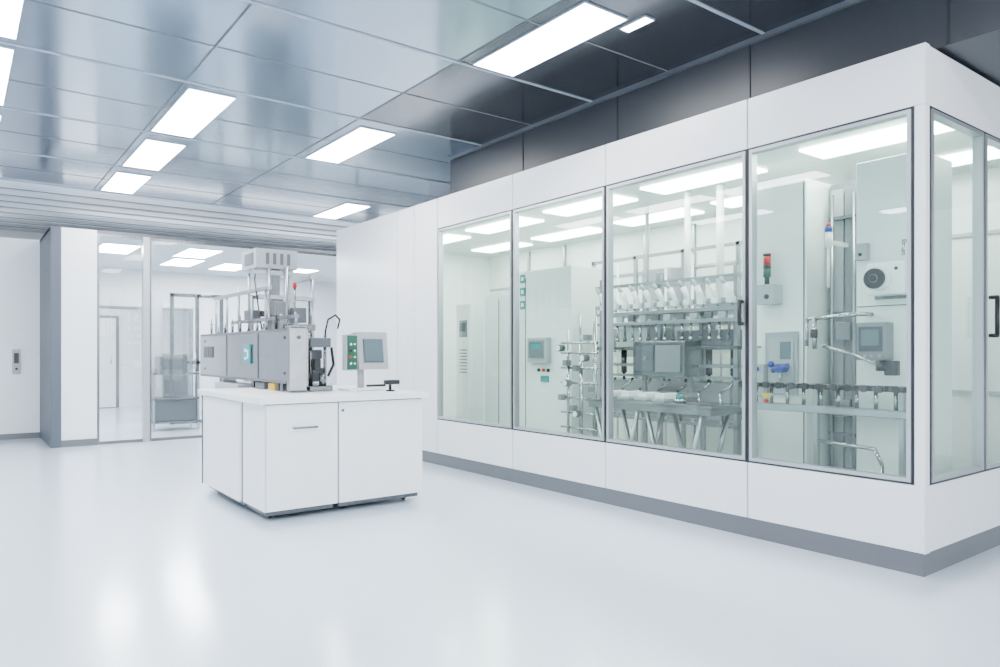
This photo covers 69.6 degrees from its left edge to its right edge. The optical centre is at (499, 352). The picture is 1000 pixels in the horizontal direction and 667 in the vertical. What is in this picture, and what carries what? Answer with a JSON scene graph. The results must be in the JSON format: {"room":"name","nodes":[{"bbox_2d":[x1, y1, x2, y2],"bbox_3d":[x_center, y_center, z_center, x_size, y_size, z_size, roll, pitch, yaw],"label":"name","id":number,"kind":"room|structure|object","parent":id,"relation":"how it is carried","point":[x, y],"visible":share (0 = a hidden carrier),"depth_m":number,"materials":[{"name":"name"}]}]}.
{"room":"clean room","nodes":[
{"label":"clean room","id":0,"kind":"room"},
{"bbox_2d":[0,237,39,433],"bbox_3d":[-9.242,-0.210,8.896,6.000,2.920,0.158,0,0,-37],"label":"wall","id":1,"kind":"structure","parent":0,"point":[19,258],"depth_m":10.51,"materials":[{"name":"white paint"}]},
{"bbox_2d":[12,350,20,373],"bbox_3d":[-7.020,0.125,10.451,0.100,0.350,0.060,0,0,-37],"label":"intercom","id":2,"kind":"object","parent":1,"relation":"attached to","point":[16,354],"visible":1,"depth_m":10.43,"materials":[{"name":"grey paint"}]},
{"bbox_2d":[0,432,39,439],"bbox_3d":[-9.193,1.210,8.832,6.000,0.080,0.020,0,0,-37],"label":"baseboard","id":3,"kind":"structure","parent":1,"relation":"attached to","point":[34,434],"depth_m":10.48,"materials":[{"name":"grey metal"}]},
{"bbox_2d":[40,230,49,446],"bbox_3d":[-6.337,-0.210,10.078,0.060,2.920,1.480,0,0,-37],"label":"wall","id":4,"kind":"structure","parent":0,"point":[45,243],"depth_m":9.98,"materials":[{"name":"paint"}]},
{"bbox_2d":[50,226,96,447],"bbox_3d":[-5.714,-0.210,9.653,0.540,2.920,0.110,0,0,-37],"label":"pillar","id":5,"kind":"structure","parent":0,"point":[73,251],"depth_m":9.62,"materials":[{"name":"white paint"},{"name":"grey paint"}]},
{"bbox_2d":[97,233,142,444],"bbox_3d":[-5.271,-0.190,9.988,0.570,2.880,0.050,0,0,-37],"label":"window","id":6,"kind":"structure","parent":5,"relation":"in","point":[98,234],"depth_m":9.81,"materials":[{"name":"metal"}]},
{"bbox_2d":[97,230,336,253],"bbox_3d":[-2.294,-1.653,12.260,8.060,0.045,0.080,0,0,-37],"label":"trim","id":7,"kind":"structure","parent":5,"relation":"attached to","point":[98,231],"depth_m":10.71,"materials":[{"name":"grey paint"}]},
{"bbox_2d":[150,238,268,440],"bbox_3d":[-4.298,-0.190,10.724,1.710,2.880,0.050,0,0,-37],"label":"window","id":8,"kind":"structure","parent":7,"relation":"attached to","point":[151,239],"depth_m":10.36,"materials":[{"name":"metal"}]},
{"bbox_2d":[269,248,336,256],"bbox_3d":[-3.019,-0.190,11.693,1.500,2.880,0.050,0,0,-37],"label":"window","id":9,"kind":"structure","parent":7,"relation":"attached to","point":[300,252],"depth_m":11.68,"materials":[{"name":"glass"}]},
{"bbox_2d":[99,309,188,406],"bbox_3d":[-6.970,-0.190,17.989,8.600,2.880,0.100,0,0,-37],"label":"wall","id":10,"kind":"structure","parent":0,"point":[130,321],"depth_m":16.76,"materials":[{"name":"white paint"}]},
{"bbox_2d":[99,315,118,407],"bbox_3d":[-9.092,0.200,16.237,0.900,2.100,0.132,0,0,-37],"label":"door","id":11,"kind":"structure","parent":10,"relation":"in","point":[108,325],"depth_m":16.36,"materials":[{"name":"grey paint"}]},
{"bbox_2d":[151,294,161,396],"bbox_3d":[-6.201,0.100,12.915,0.260,2.300,0.080,0,0,-37],"label":"wall","id":12,"kind":"structure","parent":0,"point":[156,300],"depth_m":12.92,"materials":[{"name":"grey paint"}]},
{"bbox_2d":[0,230,336,412],"bbox_3d":[-7.611,-0.485,13.867,14.600,3.470,0.100,0,0,-37],"label":"wall","id":13,"kind":"structure","parent":0,"point":[117,287],"depth_m":14.96,"materials":[{"name":"white paint"}]},
{"bbox_2d":[0,226,46,232],"bbox_3d":[-7.491,-2.205,13.707,14.600,0.030,0.500,0,0,-37],"label":"trim","id":14,"kind":"structure","parent":13,"relation":"attached to","point":[1,227],"depth_m":12.77,"materials":[{"name":"grey metal"}]},
{"bbox_2d":[99,305,192,395],"bbox_3d":[-7.236,0.170,14.075,2.350,2.160,0.020,0,0,-37],"label":"trim","id":15,"kind":"structure","parent":13,"relation":"attached to","point":[100,306],"depth_m":14.74,"materials":[{"name":"grey paint"}]},
{"bbox_2d":[40,227,336,282],"bbox_3d":[-4.767,-1.650,15.079,8.600,0.040,7.400,0,0,-37],"label":"ceiling","id":16,"kind":"structure","parent":0,"point":[161,252],"depth_m":12.69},
{"bbox_2d":[99,242,140,253],"bbox_3d":[-5.980,-1.624,11.214,0.516,0.012,1.116,0,0,-37],"label":"recessed light","id":17,"kind":"object","parent":16,"relation":"in","point":[104,247],"visible":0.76,"depth_m":11.16,"materials":[{"name":"white plastic"}]},
{"bbox_2d":[159,258,205,266],"bbox_3d":[-5.707,-1.624,12.925,0.516,0.012,1.116,0,0,-37],"label":"recessed light","id":18,"kind":"object","parent":16,"relation":"in","point":[175,261],"visible":1,"depth_m":12.89,"materials":[{"name":"white plastic"}]},
{"bbox_2d":[172,248,222,258],"bbox_3d":[-4.942,-1.624,11.748,0.516,0.012,1.116,0,0,-37],"label":"recessed light","id":19,"kind":"object","parent":16,"relation":"in","point":[190,252],"visible":1,"depth_m":11.72,"materials":[{"name":"white plastic"}]},
{"bbox_2d":[208,263,241,270],"bbox_3d":[-5.110,-1.624,13.627,0.516,0.012,1.116,0,0,-37],"label":"recessed light","id":20,"kind":"object","parent":16,"relation":"in","point":[225,266],"visible":0.76,"depth_m":13.64,"materials":[{"name":"white plastic"}]},
{"bbox_2d":[294,268,319,272],"bbox_3d":[-4.074,-1.624,14.412,0.516,0.012,1.116,0,0,-37],"label":"recessed light","id":21,"kind":"object","parent":16,"relation":"in","point":[299,270],"visible":0.31,"depth_m":14.14,"materials":[{"name":"white plastic"}]},
{"bbox_2d":[0,0,844,221],"bbox_3d":[-1.365,-2.270,5.614,14.600,0.100,20.600,0,0,-37],"label":"ceiling","id":22,"kind":"structure","parent":0,"point":[682,32],"depth_m":5.82,"materials":[{"name":"grey metal"}]},
{"bbox_2d":[0,46,14,105],"bbox_3d":[-4.144,-2.214,5.724,0.396,0.012,1.486,0,0,-37],"label":"recessed light","id":23,"kind":"object","parent":22,"relation":"in","point":[6,53],"visible":1,"depth_m":5.59,"materials":[{"name":"white plastic"}]},
{"bbox_2d":[0,0,24,39],"bbox_3d":[-3.124,-2.214,4.376,0.396,0.012,1.466,0,0,-37],"label":"recessed light","id":24,"kind":"object","parent":22,"relation":"in","point":[11,11],"visible":1,"depth_m":4.74,"materials":[{"name":"white plastic"}]},
{"bbox_2d":[0,222,49,229],"bbox_3d":[-7.189,-2.205,13.308,14.600,0.030,0.500,0,0,-37],"label":"trim","id":25,"kind":"structure","parent":22,"relation":"attached to","point":[7,224],"depth_m":12.44,"materials":[{"name":"grey metal"}]},
{"bbox_2d":[100,171,151,193],"bbox_3d":[-4.896,-2.214,9.400,0.396,0.012,1.216,0,0,-37],"label":"recessed light","id":26,"kind":"object","parent":22,"relation":"in","point":[121,182],"visible":1,"depth_m":9.33,"materials":[{"name":"white plastic"}]},
{"bbox_2d":[122,138,185,170],"bbox_3d":[-3.900,-2.214,8.085,0.396,0.012,1.316,0,0,-37],"label":"recessed light","id":27,"kind":"object","parent":22,"relation":"in","point":[151,154],"visible":1,"depth_m":8.02,"materials":[{"name":"white plastic"}]},
{"bbox_2d":[0,195,336,235],"bbox_3d":[-5.680,-2.205,11.315,14.600,0.030,0.500,0,0,-37],"label":"trim","id":28,"kind":"structure","parent":22,"relation":"attached to","point":[5,198],"depth_m":11.40,"materials":[{"name":"grey metal"}]},
{"bbox_2d":[0,201,336,240],"bbox_3d":[-5.982,-2.205,11.714,14.600,0.030,0.500,0,0,-37],"label":"trim","id":29,"kind":"structure","parent":22,"relation":"attached to","point":[2,203],"depth_m":11.90,"materials":[{"name":"grey metal"}]},
{"bbox_2d":[0,207,336,244],"bbox_3d":[-6.284,-2.205,12.112,14.600,0.030,0.500,0,0,-37],"label":"trim","id":30,"kind":"structure","parent":22,"relation":"attached to","point":[2,209],"depth_m":12.36,"materials":[{"name":"grey metal"}]},
{"bbox_2d":[0,212,336,248],"bbox_3d":[-6.585,-2.205,12.511,14.600,0.030,0.500,0,0,-37],"label":"trim","id":31,"kind":"structure","parent":22,"relation":"attached to","point":[2,214],"depth_m":12.77,"materials":[{"name":"grey metal"}]},
{"bbox_2d":[0,217,336,251],"bbox_3d":[-6.887,-2.205,12.910,14.600,0.030,0.500,0,0,-37],"label":"trim","id":32,"kind":"structure","parent":22,"relation":"attached to","point":[2,219],"depth_m":13.19,"materials":[{"name":"grey metal"}]},
{"bbox_2d":[0,188,346,230],"bbox_3d":[-5.378,-2.205,10.916,14.600,0.030,0.500,0,0,-37],"label":"trim","id":33,"kind":"structure","parent":22,"relation":"attached to","point":[9,192],"depth_m":10.99,"materials":[{"name":"grey metal"}]},
{"bbox_2d":[93,0,255,189],"bbox_3d":[-0.675,-2.217,3.377,0.012,0.004,16.200,0,0,-37],"label":"trim","id":34,"kind":"structure","parent":22,"relation":"attached to","point":[250,4],"depth_m":5.79,"materials":[{"name":"grey paint"}]},
{"bbox_2d":[0,180,358,226],"bbox_3d":[-5.077,-2.205,10.518,14.600,0.030,0.500,0,0,-37],"label":"trim","id":35,"kind":"structure","parent":22,"relation":"attached to","point":[3,184],"depth_m":10.55,"materials":[{"name":"grey metal"}]},
{"bbox_2d":[0,179,361,222],"bbox_3d":[-4.914,-2.216,10.302,14.600,0.008,0.024,0,0,-37],"label":"trim","id":36,"kind":"structure","parent":22,"relation":"attached to","point":[0,179],"depth_m":10.38,"materials":[{"name":"grey metal"}]},
{"bbox_2d":[4,166,378,214],"bbox_3d":[-4.425,-2.217,9.656,14.600,0.003,0.010,0,0,-37],"label":"trim","id":37,"kind":"structure","parent":22,"relation":"attached to","point":[4,166],"depth_m":9.76,"materials":[{"name":"grey paint"}]},
{"bbox_2d":[151,87,236,137],"bbox_3d":[-2.881,-2.214,6.705,0.396,0.012,1.446,0,0,-37],"label":"recessed light","id":38,"kind":"object","parent":22,"relation":"in","point":[194,109],"visible":1,"depth_m":6.62,"materials":[{"name":"white plastic"}]},
{"bbox_2d":[0,150,408,207],"bbox_3d":[-3.942,-2.216,9.019,14.600,0.008,0.024,0,0,-37],"label":"trim","id":39,"kind":"structure","parent":22,"relation":"attached to","point":[0,150],"depth_m":9.02,"materials":[{"name":"grey metal"}]},
{"bbox_2d":[0,130,437,197],"bbox_3d":[-3.435,-2.217,8.349,14.600,0.003,0.010,0,0,-37],"label":"trim","id":40,"kind":"structure","parent":22,"relation":"attached to","point":[0,130],"depth_m":8.46,"materials":[{"name":"grey paint"}]},
{"bbox_2d":[0,107,449,183],"bbox_3d":[-2.934,-2.216,7.687,14.600,0.008,0.024,0,0,-37],"label":"trim","id":41,"kind":"structure","parent":22,"relation":"attached to","point":[0,107],"depth_m":7.55,"materials":[{"name":"grey metal"}]},
{"bbox_2d":[10,80,449,163],"bbox_3d":[-2.433,-2.217,7.025,14.600,0.003,0.010,0,0,-37],"label":"trim","id":42,"kind":"structure","parent":22,"relation":"attached to","point":[10,80],"depth_m":6.84,"materials":[{"name":"grey paint"}]},
{"bbox_2d":[313,203,370,218],"bbox_3d":[-2.487,-2.214,11.255,0.396,0.012,1.266,0,0,-37],"label":"recessed light","id":43,"kind":"object","parent":22,"relation":"in","point":[345,209],"visible":1,"depth_m":11.20,"materials":[{"name":"white plastic"}]},
{"bbox_2d":[305,126,395,162],"bbox_3d":[-1.627,-2.214,7.717,0.396,0.012,1.386,0,0,-37],"label":"recessed light","id":44,"kind":"object","parent":22,"relation":"in","point":[359,139],"visible":1,"depth_m":7.63,"materials":[{"name":"white plastic"}]},
{"bbox_2d":[211,0,564,204],"bbox_3d":[0.561,-2.217,4.312,0.012,0.004,16.200,0,0,-37],"label":"trim","id":45,"kind":"structure","parent":22,"relation":"attached to","point":[561,1],"depth_m":5.88,"materials":[{"name":"grey paint"}]},
{"bbox_2d":[472,1,627,76],"bbox_3d":[0.319,-2.214,5.146,0.396,0.012,1.236,0,0,-37],"label":"recessed light","id":46,"kind":"object","parent":22,"relation":"in","point":[584,21],"visible":1,"depth_m":5.08,"materials":[{"name":"white plastic"}]},
{"bbox_2d":[619,15,654,32],"bbox_3d":[0.921,-2.214,4.848,0.096,0.012,0.236,0,0,-37],"label":"recessed light","id":47,"kind":"object","parent":22,"relation":"in","point":[644,20],"visible":1,"depth_m":4.84,"materials":[{"name":"white plastic"}]},
{"bbox_2d":[0,406,999,666],"bbox_3d":[-2.270,1.300,6.810,14.600,0.100,23.600,0,0,-37],"label":"floor","id":48,"kind":"structure","parent":0,"point":[119,554],"depth_m":3.82,"materials":[{"name":"white plastic"}]},
{"bbox_2d":[142,237,149,441],"bbox_3d":[-5.009,-0.190,10.180,0.080,2.880,0.120,0,0,-37],"label":"trim","id":49,"kind":"structure","parent":48,"relation":"on","point":[146,240],"depth_m":10.13,"materials":[{"name":"metal"}]},
{"bbox_2d":[151,356,199,431],"bbox_3d":[-5.362,0.650,11.806,0.700,1.200,0.500,0,0,-37],"label":"trolley","id":50,"kind":"object","parent":48,"relation":"on","point":[164,409],"visible":0.88,"depth_m":11.63,"materials":[{"name":"metal"}]},
{"bbox_2d":[151,372,199,374],"bbox_3d":[-5.362,0.335,11.806,0.700,0.030,0.500,0,0,-37],"label":"shelf","id":51,"kind":"object","parent":50,"relation":"attached to","point":[152,373],"depth_m":11.61,"materials":[{"name":"metal"}]},
{"bbox_2d":[151,396,199,399],"bbox_3d":[-5.362,0.735,11.806,0.700,0.030,0.500,0,0,-37],"label":"shelf","id":52,"kind":"object","parent":50,"relation":"attached to","point":[161,397],"depth_m":11.67,"materials":[{"name":"metal"}]},
{"bbox_2d":[151,420,199,423],"bbox_3d":[-5.362,1.115,11.806,0.700,0.030,0.500,0,0,-37],"label":"shelf","id":53,"kind":"object","parent":50,"relation":"attached to","point":[152,421],"depth_m":11.58,"materials":[{"name":"metal"}]},
{"bbox_2d":[162,353,188,395],"bbox_3d":[-6.164,0.625,13.570,0.450,1.250,0.520,0,0,-37],"label":"cabinet","id":54,"kind":"object","parent":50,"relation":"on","point":[181,382],"visible":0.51,"depth_m":13.39,"materials":[{"name":"grey paint"}]},
{"bbox_2d":[170,293,222,424],"bbox_3d":[-5.399,0.100,12.850,0.900,2.300,0.092,0,0,-37],"label":"door","id":55,"kind":"structure","parent":48,"relation":"on","point":[196,362],"depth_m":12.84,"materials":[{"name":"metal"}]},
{"bbox_2d":[202,395,246,505],"bbox_3d":[-2.143,0.797,6.292,0.608,0.835,1.070,0,0,-37],"label":"base cabinet","id":56,"kind":"object","parent":48,"relation":"on","point":[222,419],"visible":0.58,"depth_m":6.02,"materials":[{"name":"white metal"}]},
{"bbox_2d":[250,296,309,380],"bbox_3d":[-4.095,0.100,13.487,1.150,2.300,0.050,0,0,-37],"label":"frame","id":57,"kind":"structure","parent":48,"relation":"on","point":[254,297],"depth_m":13.79,"materials":[{"name":"metal"}]},
{"bbox_2d":[243,402,337,516],"bbox_3d":[-1.641,0.797,5.654,0.578,0.835,0.543,0,0,-37],"label":"base cabinet","id":58,"kind":"object","parent":48,"relation":"on","point":[290,451],"visible":0.97,"depth_m":5.46,"materials":[{"name":"white paint"}]},
{"bbox_2d":[333,398,421,506],"bbox_3d":[-1.431,0.797,6.498,0.768,0.835,1.590,0,0,-37],"label":"base cabinet","id":59,"kind":"object","parent":48,"relation":"on","point":[380,441],"visible":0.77,"depth_m":5.86,"materials":[{"name":"white metal"}]},
{"bbox_2d":[198,385,428,404],"bbox_3d":[-1.674,0.353,6.321,1.440,0.050,1.660,0,0,-37],"label":"countertop","id":60,"kind":"structure","parent":59,"relation":"on","point":[257,396],"depth_m":5.79,"materials":[{"name":"white laminate"}]},
{"bbox_2d":[200,248,340,392],"bbox_3d":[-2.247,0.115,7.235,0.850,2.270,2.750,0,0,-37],"label":"machine","id":61,"kind":"object","parent":60,"relation":"on","point":[278,356],"visible":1,"depth_m":6.95,"materials":[{"name":"grey paint"}]},
{"bbox_2d":[285,283,296,325],"bbox_3d":[-2.055,-0.460,7.056,0.040,0.440,0.268,0,0,-37],"label":"lamp","id":62,"kind":"object","parent":61,"relation":"attached to","point":[288,311],"depth_m":7.13,"materials":[{"name":"metal"}]},
{"bbox_2d":[338,332,388,390],"bbox_3d":[-1.206,0.071,6.333,0.410,0.512,0.245,0,0,-37],"label":"panel","id":63,"kind":"object","parent":60,"relation":"on","point":[361,351],"visible":0.99,"depth_m":6.26,"materials":[{"name":"white plastic"}]},
{"bbox_2d":[351,332,388,369],"bbox_3d":[-1.152,-0.020,6.360,0.290,0.329,0.186,0,0,-37],"label":"monitor","id":64,"kind":"object","parent":63,"relation":"on","point":[371,347],"depth_m":6.29,"materials":[{"name":"grey paint"}]},
{"bbox_2d":[366,380,399,390],"bbox_3d":[-0.999,0.279,6.142,0.300,0.097,0.080,0,0,-37],"label":"barcode scanner","id":65,"kind":"object","parent":60,"relation":"on","point":[386,382],"visible":0.98,"depth_m":6.15,"materials":[{"name":"plastic"}]},
{"bbox_2d":[337,42,999,576],"bbox_3d":[1.100,-0.239,7.862,2.756,2.978,7.809,0,0,-37],"label":"booth","id":66,"kind":"object","parent":48,"relation":"on","point":[404,274],"visible":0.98,"depth_m":5.83,"materials":[{"name":"metal"}]},
{"bbox_2d":[443,234,470,243],"bbox_3d":[-0.836,-1.542,9.902,0.360,0.015,1.000,0,0,-37],"label":"ceiling lamp","id":67,"kind":"object","parent":66,"relation":"attached to","point":[447,238],"depth_m":9.60,"materials":[{"name":"white plastic"}]},
{"bbox_2d":[457,304,483,421],"bbox_3d":[-0.386,0.310,9.114,0.215,1.840,0.320,0,0,-37],"label":"cabinet","id":68,"kind":"object","parent":66,"relation":"on","point":[470,317],"visible":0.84,"depth_m":9.01,"materials":[{"name":"white metal"}]},
{"bbox_2d":[485,295,509,424],"bbox_3d":[0.226,0.265,8.975,0.606,1.930,0.600,0,0,-37],"label":"storage cabinet","id":69,"kind":"object","parent":66,"relation":"on","point":[497,308],"visible":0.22,"depth_m":8.82,"materials":[{"name":"white metal"}]},
{"bbox_2d":[472,242,531,252],"bbox_3d":[0.017,-1.542,10.548,0.360,0.015,1.000,0,0,-37],"label":"ceiling lamp","id":70,"kind":"object","parent":66,"relation":"attached to","point":[502,246],"depth_m":10.48,"materials":[{"name":"white plastic"}]},
{"bbox_2d":[465,217,543,233],"bbox_3d":[0.039,-1.542,8.746,0.360,0.015,1.100,0,0,-37],"label":"ceiling lamp","id":71,"kind":"object","parent":66,"relation":"attached to","point":[502,225],"depth_m":8.68,"materials":[{"name":"white plastic"}]},
{"bbox_2d":[519,265,601,435],"bbox_3d":[0.689,0.150,8.122,0.697,2.160,0.880,0,0,-37],"label":"tall cabinet","id":72,"kind":"object","parent":66,"relation":"on","point":[552,301],"visible":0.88,"depth_m":7.85,"materials":[{"name":"white metal"}]},
{"bbox_2d":[531,227,601,241],"bbox_3d":[0.892,-1.542,9.392,0.360,0.015,1.100,0,0,-37],"label":"ceiling lamp","id":73,"kind":"object","parent":66,"relation":"attached to","point":[582,231],"depth_m":9.33,"materials":[{"name":"white plastic"}]},
{"bbox_2d":[556,306,597,435],"bbox_3d":[0.800,0.390,7.190,0.245,1.680,0.540,0,0,-37],"label":"pipe skid","id":74,"kind":"object","parent":66,"relation":"on","point":[567,382],"visible":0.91,"depth_m":7.13,"materials":[{"name":"silver metal"}]},
{"bbox_2d":[543,195,637,215],"bbox_3d":[0.929,-1.542,7.570,0.360,0.015,1.050,0,0,-37],"label":"ceiling lamp","id":75,"kind":"object","parent":66,"relation":"attached to","point":[592,204],"depth_m":7.54,"materials":[{"name":"white plastic"}]},
{"bbox_2d":[613,208,703,226],"bbox_3d":[1.783,-1.542,8.216,0.360,0.015,1.050,0,0,-37],"label":"ceiling lamp","id":76,"kind":"object","parent":66,"relation":"attached to","point":[678,212],"depth_m":8.16,"materials":[{"name":"white plastic"}]},
{"bbox_2d":[586,397,741,451],"bbox_3d":[1.412,0.825,6.336,0.460,0.810,1.400,0,0,-37],"label":"steel table","id":77,"kind":"object","parent":66,"relation":"on","point":[702,409],"visible":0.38,"depth_m":6.12,"materials":[{"name":"metal"}]},
{"bbox_2d":[613,390,625,398],"bbox_3d":[1.086,0.385,6.742,0.230,0.069,0.140,0,0,-37],"label":"tray","id":78,"kind":"object","parent":77,"relation":"on","point":[616,393],"visible":0.34,"depth_m":6.67,"materials":[{"name":"grey paint"}]},
{"bbox_2d":[618,391,642,399],"bbox_3d":[1.207,0.385,6.582,0.230,0.069,0.140,0,0,-37],"label":"tray","id":79,"kind":"object","parent":77,"relation":"on","point":[628,395],"visible":0.77,"depth_m":6.52,"materials":[{"name":"grey paint"}]},
{"bbox_2d":[618,396,637,399],"bbox_3d":[1.207,0.405,6.582,0.230,0.029,0.140,0,0,-37],"label":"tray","id":80,"kind":"object","parent":79,"relation":"on","point":[619,397],"depth_m":6.49,"materials":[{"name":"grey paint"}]},
{"bbox_2d":[634,392,659,400],"bbox_3d":[1.328,0.385,6.423,0.230,0.069,0.140,0,0,-37],"label":"tray","id":81,"kind":"object","parent":77,"relation":"on","point":[643,396],"visible":0.79,"depth_m":6.36,"materials":[{"name":"grey paint"}]},
{"bbox_2d":[634,397,654,400],"bbox_3d":[1.328,0.405,6.423,0.230,0.029,0.140,0,0,-37],"label":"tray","id":82,"kind":"object","parent":81,"relation":"on","point":[635,398],"depth_m":6.34,"materials":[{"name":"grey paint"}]},
{"bbox_2d":[652,393,677,401],"bbox_3d":[1.448,0.385,6.263,0.230,0.069,0.140,0,0,-37],"label":"tray","id":83,"kind":"object","parent":77,"relation":"on","point":[659,397],"visible":0.85,"depth_m":6.20,"materials":[{"name":"grey paint"}]},
{"bbox_2d":[652,398,675,401],"bbox_3d":[1.448,0.405,6.263,0.230,0.029,0.140,0,0,-37],"label":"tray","id":84,"kind":"object","parent":83,"relation":"on","point":[653,399],"depth_m":6.19,"materials":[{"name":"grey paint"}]},
{"bbox_2d":[592,241,741,454],"bbox_3d":[2.023,0.040,7.953,0.374,2.380,2.840,0,0,-37],"label":"frame","id":85,"kind":"object","parent":66,"relation":"on","point":[669,273],"visible":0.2,"depth_m":7.99,"materials":[{"name":"metal"}]},
{"bbox_2d":[595,184,741,454],"bbox_3d":[1.728,-0.155,6.914,0.940,2.770,1.740,0,0,-37],"label":"machine","id":86,"kind":"object","parent":66,"relation":"on","point":[657,353],"visible":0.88,"depth_m":6.58,"materials":[{"name":"metal"}]},
{"bbox_2d":[640,164,766,194],"bbox_3d":[1.790,-1.542,6.434,0.360,0.015,1.100,0,0,-37],"label":"ceiling lamp","id":87,"kind":"object","parent":66,"relation":"attached to","point":[734,171],"depth_m":6.41,"materials":[{"name":"white plastic"}]},
{"bbox_2d":[711,196,741,207],"bbox_3d":[2.643,-1.542,7.080,0.360,0.015,1.100,0,0,-37],"label":"ceiling lamp","id":88,"kind":"object","parent":66,"relation":"attached to","point":[732,202],"depth_m":7.34,"materials":[{"name":"white plastic"}]},
{"bbox_2d":[757,178,830,465],"bbox_3d":[2.399,-0.070,5.904,0.647,2.600,0.440,0,0,-37],"label":"tall cabinet","id":89,"kind":"object","parent":66,"relation":"on","point":[792,216],"visible":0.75,"depth_m":5.75,"materials":[{"name":"white metal"}]},
{"bbox_2d":[757,253,781,304],"bbox_3d":[2.166,-0.595,5.804,0.140,0.410,0.160,0,0,-37],"label":"light","id":90,"kind":"object","parent":89,"relation":"attached to","point":[770,291],"depth_m":5.79,"materials":[{"name":"grey paint"}]},
{"bbox_2d":[738,381,906,475],"bbox_3d":[2.293,0.723,5.172,0.180,1.015,1.240,0,0,-37],"label":"conveyor","id":91,"kind":"object","parent":66,"relation":"on","point":[817,407],"visible":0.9,"depth_m":5.03,"materials":[{"name":"metal"}]},
{"bbox_2d":[825,181,855,469],"bbox_3d":[2.826,-0.060,5.688,0.827,2.580,0.380,0,0,-37],"label":"column","id":92,"kind":"structure","parent":66,"relation":"on","point":[840,233],"depth_m":5.66,"materials":[{"name":"silver metal"}]},
{"bbox_2d":[799,121,953,158],"bbox_3d":[2.725,-1.542,5.198,0.360,0.015,1.000,0,0,-37],"label":"ceiling lamp","id":93,"kind":"object","parent":66,"relation":"attached to","point":[897,133],"depth_m":5.25,"materials":[{"name":"white plastic"}]},
{"bbox_2d":[805,153,951,475],"bbox_3d":[2.663,-0.060,5.140,0.750,2.580,0.742,0,0,-37],"label":"tall cabinet","id":94,"kind":"object","parent":66,"relation":"on","point":[880,314],"visible":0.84,"depth_m":4.96,"materials":[{"name":"white metal"}]},
{"bbox_2d":[941,146,999,166],"bbox_3d":[3.578,-1.542,5.844,0.360,0.015,1.000,0,0,-37],"label":"ceiling lamp","id":95,"kind":"object","parent":66,"relation":"attached to","point":[963,157],"depth_m":5.62,"materials":[{"name":"white plastic"}]},
{"bbox_2d":[448,0,999,193],"bbox_3d":[5.042,-1.985,4.995,5.130,0.470,11.880,0,0,-37],"label":"wall","id":96,"kind":"structure","parent":0,"point":[847,33],"depth_m":5.06,"materials":[{"name":"grey paint"}]},
{"bbox_2d":[0,41,481,145],"bbox_3d":[-3.977,-2.216,4.816,9.470,0.008,0.024,0,0,-37],"label":"trim","id":97,"kind":"structure","parent":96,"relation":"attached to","point":[2,42],"depth_m":6.02,"materials":[{"name":"grey metal"}]},
{"bbox_2d":[27,0,530,124],"bbox_3d":[-3.470,-2.217,4.146,9.470,0.003,0.010,0,0,-37],"label":"trim","id":98,"kind":"structure","parent":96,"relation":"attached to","point":[27,0],"depth_m":5.38,"materials":[{"name":"grey paint"}]},
{"bbox_2d":[241,0,591,101],"bbox_3d":[-2.969,-2.216,3.484,9.470,0.008,0.024,0,0,-37],"label":"trim","id":99,"kind":"structure","parent":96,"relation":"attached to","point":[248,1],"depth_m":5.20,"materials":[{"name":"grey metal"}]},
{"bbox_2d":[469,0,667,70],"bbox_3d":[-2.456,-2.217,2.806,9.470,0.003,0.010,0,0,-37],"label":"trim","id":100,"kind":"structure","parent":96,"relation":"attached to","point":[469,0],"depth_m":5.13,"materials":[{"name":"grey paint"}]},
{"bbox_2d":[688,0,764,34],"bbox_3d":[-1.950,-2.216,2.136,9.470,0.008,0.024,0,0,-37],"label":"trim","id":101,"kind":"structure","parent":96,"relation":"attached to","point":[696,2],"depth_m":4.73,"materials":[{"name":"grey metal"}]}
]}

